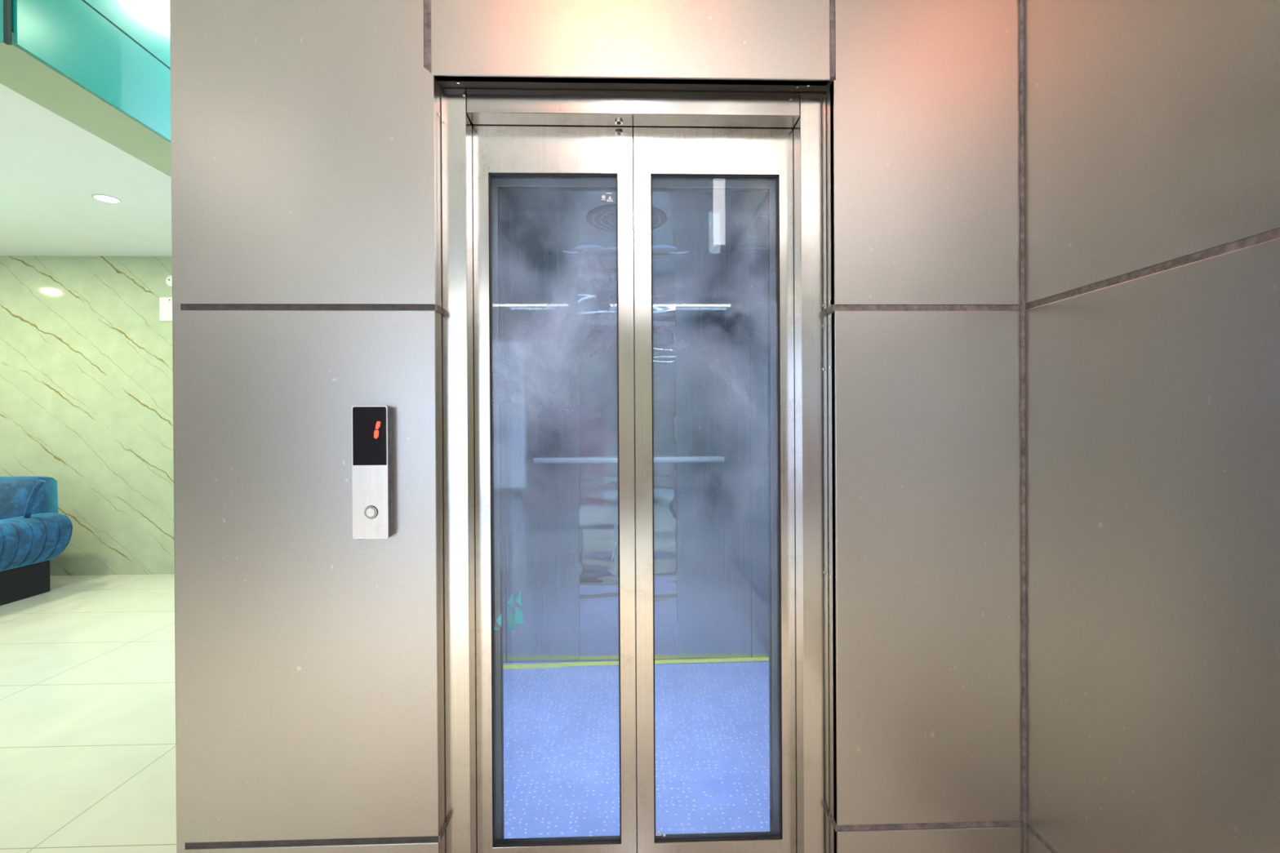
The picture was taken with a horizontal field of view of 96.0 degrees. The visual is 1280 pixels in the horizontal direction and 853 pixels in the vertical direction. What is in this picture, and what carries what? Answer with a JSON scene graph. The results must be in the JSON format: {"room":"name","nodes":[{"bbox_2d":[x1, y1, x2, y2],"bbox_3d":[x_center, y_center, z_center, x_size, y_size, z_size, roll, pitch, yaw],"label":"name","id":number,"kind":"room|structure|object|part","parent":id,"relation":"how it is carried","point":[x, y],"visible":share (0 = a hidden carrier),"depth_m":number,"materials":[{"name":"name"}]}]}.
{"room":"elevator lobby","nodes":[
{"label":"elevator lobby","id":0,"kind":"room"},
{"bbox_2d":[0,83,171,256],"bbox_3d":[-7.382,-1.580,3.573,9.475,0.080,3.245,0,0,-2],"label":"ceiling","id":1,"kind":"structure","parent":0,"point":[51,167],"depth_m":3.85,"materials":[{"name":"white paint"}]},
{"bbox_2d":[91,194,121,203],"bbox_3d":[-3.649,-1.559,3.943,0.150,0.006,0.150,0,0,-2],"label":"recessed light","id":2,"kind":"object","parent":1,"relation":"in","point":[103,197],"visible":1,"depth_m":3.94,"materials":[{"name":"white plastic"}]},
{"bbox_2d":[0,255,174,575],"bbox_3d":[-6.742,-0.579,5.268,10.845,3.900,0.100,0,0,-2],"label":"wall","id":3,"kind":"structure","parent":0,"point":[86,362],"depth_m":5.27,"materials":[{"name":"green stone"}]},
{"bbox_2d":[0,0,171,177],"bbox_3d":[-7.227,-1.946,3.570,9.788,1.150,3.258,0,0,-2],"label":"balcony railing","id":4,"kind":"object","parent":3,"relation":"attached to","point":[103,67],"depth_m":2.50,"materials":[{"name":"teal glass"}]},
{"bbox_3d":[-7.193,-1.946,1.954,9.760,1.140,0.012,0,0,-2],"label":"fascia panel","id":5,"kind":"part","parent":4,"relation":"part of","materials":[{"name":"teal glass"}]},
{"bbox_3d":[-2.305,-1.969,2.095,0.016,1.150,0.014,0,0,-2],"label":"corner trim","id":6,"kind":"part","parent":4,"relation":"part of","materials":[{"name":"grey metal"}]},
{"bbox_3d":[-2.347,-2.156,3.728,0.020,0.784,3.235,0,0,-2],"label":"fascia panel","id":7,"kind":"part","parent":4,"relation":"part of","materials":[{"name":"teal glass"}]},
{"bbox_2d":[159,297,172,320],"bbox_3d":[-4.343,-1.077,5.282,0.111,0.209,0.014,0,0,-2],"label":"wall socket plate","id":8,"kind":"object","parent":3,"relation":"attached to","point":[165,303],"visible":0.67,"depth_m":5.28,"materials":[{"name":"white plastic"}]},
{"bbox_2d":[165,275,172,287],"bbox_3d":[-4.285,-1.331,5.276,0.110,0.110,0.028,0,0,-2],"label":"wall sensor","id":9,"kind":"object","parent":3,"relation":"attached to","point":[169,279],"visible":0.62,"depth_m":5.26,"materials":[{"name":"white plastic"}]},
{"bbox_2d":[0,573,677,852],"bbox_3d":[-2.954,1.420,-1.325,18.000,0.100,13.520,0,0,-2],"label":"floor","id":10,"kind":"structure","parent":0,"point":[87,671],"depth_m":2.65,"materials":[{"name":"beige tile"}]},
{"bbox_2d":[0,475,72,605],"bbox_3d":[-5.987,0.896,4.285,2.638,0.948,1.220,0,0,-2],"label":"sofa","id":11,"kind":"object","parent":10,"relation":"on","point":[33,531],"visible":1,"depth_m":4.59,"materials":[{"name":"blue fabric"}]},
{"bbox_3d":[-6.048,0.733,4.718,2.185,0.623,0.350,0,0,-2],"label":"backrest","id":12,"kind":"part","parent":11,"relation":"part of","materials":[{"name":"blue fabric"}]},
{"bbox_3d":[-4.900,0.907,4.247,0.450,0.394,1.080,0,0,-2],"label":"arm","id":13,"kind":"part","parent":11,"relation":"part of","materials":[{"name":"blue fabric"}]},
{"bbox_2d":[492,131,777,852],"bbox_3d":[-0.056,0.173,2.525,1.687,2.400,1.570,0,0,-2],"label":"car","id":14,"kind":"object","parent":10,"relation":"on","point":[718,562],"visible":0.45,"depth_m":3.28,"materials":[{"name":"metal"}]},
{"bbox_2d":[506,593,515,629],"bbox_3d":[-0.389,0.558,1.742,0.026,0.114,0.001,0,0,-2],"label":"sticker","id":15,"kind":"object","parent":14,"relation":"attached to","point":[510,616],"visible":1,"depth_m":1.74,"materials":[{"name":"teal plastic"}]},
{"bbox_2d":[515,591,523,624],"bbox_3d":[-0.365,0.549,1.742,0.025,0.099,0.001,0,0,-2],"label":"sticker","id":16,"kind":"object","parent":14,"relation":"attached to","point":[518,613],"visible":1,"depth_m":1.74,"materials":[{"name":"teal plastic"}]},
{"bbox_3d":[-0.627,0.174,3.283,0.551,2.340,0.020,0,0,-2],"label":"panel","id":17,"kind":"part","parent":14,"relation":"part of","materials":[{"name":"metal"}]},
{"bbox_3d":[-0.242,0.240,1.749,0.446,2.188,0.030,0,0,-2],"label":"door frame","id":18,"kind":"part","parent":14,"relation":"part of","materials":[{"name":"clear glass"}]},
{"bbox_2d":[610,520,617,575],"bbox_3d":[-0.078,0.365,1.738,0.022,0.168,0.001,0,0,-2],"label":"paper slip","id":19,"kind":"object","parent":14,"relation":"attached to","point":[615,572],"visible":1,"depth_m":1.74,"materials":[{"name":"white paper"}]},
{"bbox_2d":[586,204,666,232],"bbox_3d":[-0.064,-0.981,2.726,0.380,0.003,0.380,0,0,35],"label":"fan grille","id":20,"kind":"object","parent":14,"relation":"attached to","point":[603,216],"depth_m":2.71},
{"bbox_3d":[-0.071,0.171,3.298,0.556,2.340,0.023,0,0,-2],"label":"mirror panel","id":21,"kind":"part","parent":14,"relation":"part of","materials":[{"name":"silver metal"}]},
{"bbox_3d":[-0.060,0.188,3.230,1.066,0.033,0.033,0,0,-2],"label":"handrail","id":22,"kind":"part","parent":14,"relation":"part of","materials":[{"name":"silver metal"}]},
{"bbox_3d":[-0.060,-0.986,2.557,1.245,0.008,1.400,0,0,-2],"label":"ceiling panel","id":23,"kind":"part","parent":14,"relation":"part of","materials":[{"name":"mirror"}]},
{"bbox_3d":[0.218,0.237,1.763,0.470,2.188,0.030,0,0,-2],"label":"door frame","id":24,"kind":"part","parent":14,"relation":"part of","materials":[{"name":"silver metal"}]},
{"bbox_3d":[0.477,0.167,3.316,0.534,2.340,0.020,0,0,-2],"label":"panel","id":25,"kind":"part","parent":14,"relation":"part of","materials":[{"name":"metal"}]},
{"bbox_2d":[502,661,769,838],"bbox_3d":[-0.051,1.343,2.556,1.643,0.004,1.466,0,0,-2],"label":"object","id":26,"kind":"structure","parent":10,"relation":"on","point":[562,725],"depth_m":2.39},
{"bbox_2d":[502,663,562,669],"bbox_3d":[-0.658,1.341,3.219,0.452,0.001,0.050,0,0,-3],"label":"tape","id":27,"kind":"object","parent":26,"relation":"on","point":[542,665],"visible":0.64,"depth_m":3.22,"materials":[{"name":"yellow plastic"}]},
{"bbox_2d":[561,659,675,666],"bbox_3d":[-0.107,1.336,3.254,0.667,0.001,0.050,0,0,-3],"label":"tape","id":28,"kind":"object","parent":26,"relation":"on","point":[664,661],"visible":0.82,"depth_m":3.25,"materials":[{"name":"yellow plastic"}]},
{"bbox_2d":[675,657,768,663],"bbox_3d":[0.470,1.332,3.281,0.542,0.001,0.050,0,0,-3],"label":"tape","id":29,"kind":"object","parent":26,"relation":"on","point":[759,659],"visible":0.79,"depth_m":3.28,"materials":[{"name":"yellow plastic"}]},
{"bbox_2d":[169,0,1022,852],"bbox_3d":[0.077,-0.609,2.697,2.594,3.900,2.410,0,0,-2],"label":"wall","id":30,"kind":"structure","parent":0,"point":[306,135],"depth_m":1.48,"materials":[{"name":"silver metal"}]},
{"bbox_3d":[-1.209,-0.601,2.659,0.021,3.900,2.409,0,0,-2],"label":"cladding panel","id":31,"kind":"part","parent":30,"relation":"part of","materials":[{"name":"silver metal"}]},
{"bbox_3d":[-0.857,-0.987,1.476,0.657,1.350,0.028,0,0,-2],"label":"cladding panel","id":32,"kind":"part","parent":30,"relation":"part of","materials":[{"name":"metal"}]},
{"bbox_3d":[-0.849,0.379,1.480,0.657,1.350,0.028,0,0,-2],"label":"cladding panel","id":33,"kind":"part","parent":30,"relation":"part of","materials":[{"name":"grey metal"}]},
{"bbox_3d":[-0.845,1.200,1.483,0.657,0.260,0.028,0,0,-2],"label":"cladding panel","id":34,"kind":"part","parent":30,"relation":"part of","materials":[{"name":"grey metal"}]},
{"bbox_2d":[351,405,393,539],"bbox_3d":[-0.674,0.115,1.450,0.090,0.336,0.041,0,0,-2],"label":"panel","id":35,"kind":"object","parent":30,"relation":"attached to","point":[372,439],"visible":1,"depth_m":1.44,"materials":[{"name":"metal"}]},
{"bbox_2d":[472,124,636,852],"bbox_3d":[-0.237,0.243,1.623,0.443,2.183,0.034,0,0,-2],"label":"elevator door","id":36,"kind":"structure","parent":30,"relation":"in","point":[499,151],"depth_m":1.61,"materials":[{"name":"metal"}]},
{"bbox_2d":[494,613,501,630],"bbox_3d":[-0.405,0.550,1.623,0.027,0.046,0.001,0,0,-2],"label":"sticker","id":37,"kind":"object","parent":36,"relation":"attached to","point":[499,620],"visible":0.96,"depth_m":1.62,"materials":[{"name":"teal plastic"}]},
{"bbox_3d":[-0.237,0.233,1.622,0.356,1.875,0.008,0,0,-2],"label":"glass pane","id":38,"kind":"part","parent":36,"relation":"part of","materials":[{"name":"clear glass"}]},
{"bbox_2d":[614,119,622,124],"bbox_3d":[-0.058,-0.835,1.580,0.021,0.006,0.021,0,0,-7],"label":"screw","id":39,"kind":"object","parent":30,"relation":"attached to","point":[617,122],"depth_m":1.58,"materials":[{"name":"silver metal"}]},
{"bbox_3d":[-0.021,-1.284,1.500,1.032,0.765,0.028,0,0,-2],"label":"cladding panel","id":40,"kind":"part","parent":30,"relation":"part of","materials":[{"name":"metal"}]},
{"bbox_2d":[437,80,832,852],"bbox_3d":[-0.008,0.232,1.619,1.034,2.266,0.221,0,0,-2],"label":"door frame","id":41,"kind":"structure","parent":30,"relation":"attached to","point":[461,108],"depth_m":1.56,"materials":[{"name":"metal"}]},
{"bbox_2d":[633,125,795,852],"bbox_3d":[0.212,0.240,1.637,0.449,2.183,0.034,0,0,-2],"label":"elevator door","id":42,"kind":"structure","parent":30,"relation":"in","point":[660,153],"depth_m":1.62,"materials":[{"name":"metal"}]},
{"bbox_3d":[0.216,0.230,1.636,0.360,1.875,0.008,0,0,-2],"label":"glass pane","id":43,"kind":"part","parent":42,"relation":"part of","materials":[{"name":"clear glass"}]},
{"bbox_3d":[0.754,-0.996,1.524,0.498,1.350,0.028,0,0,-2],"label":"cladding panel","id":44,"kind":"part","parent":30,"relation":"part of","materials":[{"name":"silver metal"}]},
{"bbox_3d":[0.762,0.370,1.529,0.498,1.350,0.028,0,0,-2],"label":"cladding panel","id":45,"kind":"part","parent":30,"relation":"part of","materials":[{"name":"grey metal"}]},
{"bbox_3d":[0.766,1.191,1.531,0.498,0.260,0.028,0,0,-2],"label":"cladding panel","id":46,"kind":"part","parent":30,"relation":"part of","materials":[{"name":"grey metal"}]},
{"bbox_2d":[577,253,677,625],"bbox_3d":[0.323,-0.614,3.890,3.115,3.900,0.040,0,0,-2],"label":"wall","id":47,"kind":"structure","parent":0,"point":[577,253],"depth_m":3.85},
{"bbox_2d":[1018,0,1279,852],"bbox_3d":[1.186,-0.605,-0.371,0.260,3.900,3.850,0,0,-2],"label":"wall","id":48,"kind":"structure","parent":0,"point":[1149,304],"depth_m":1.16,"materials":[{"name":"silver metal"}]},
{"bbox_3d":[1.090,1.195,-0.372,0.028,0.260,3.784,0,0,-2],"label":"cladding panel","id":49,"kind":"part","parent":48,"relation":"part of","materials":[{"name":"grey metal"}]},
{"bbox_3d":[1.078,-0.992,-0.379,0.028,1.350,3.784,0,0,-2],"label":"cladding panel","id":50,"kind":"part","parent":48,"relation":"part of","materials":[{"name":"silver metal"}]}
]}

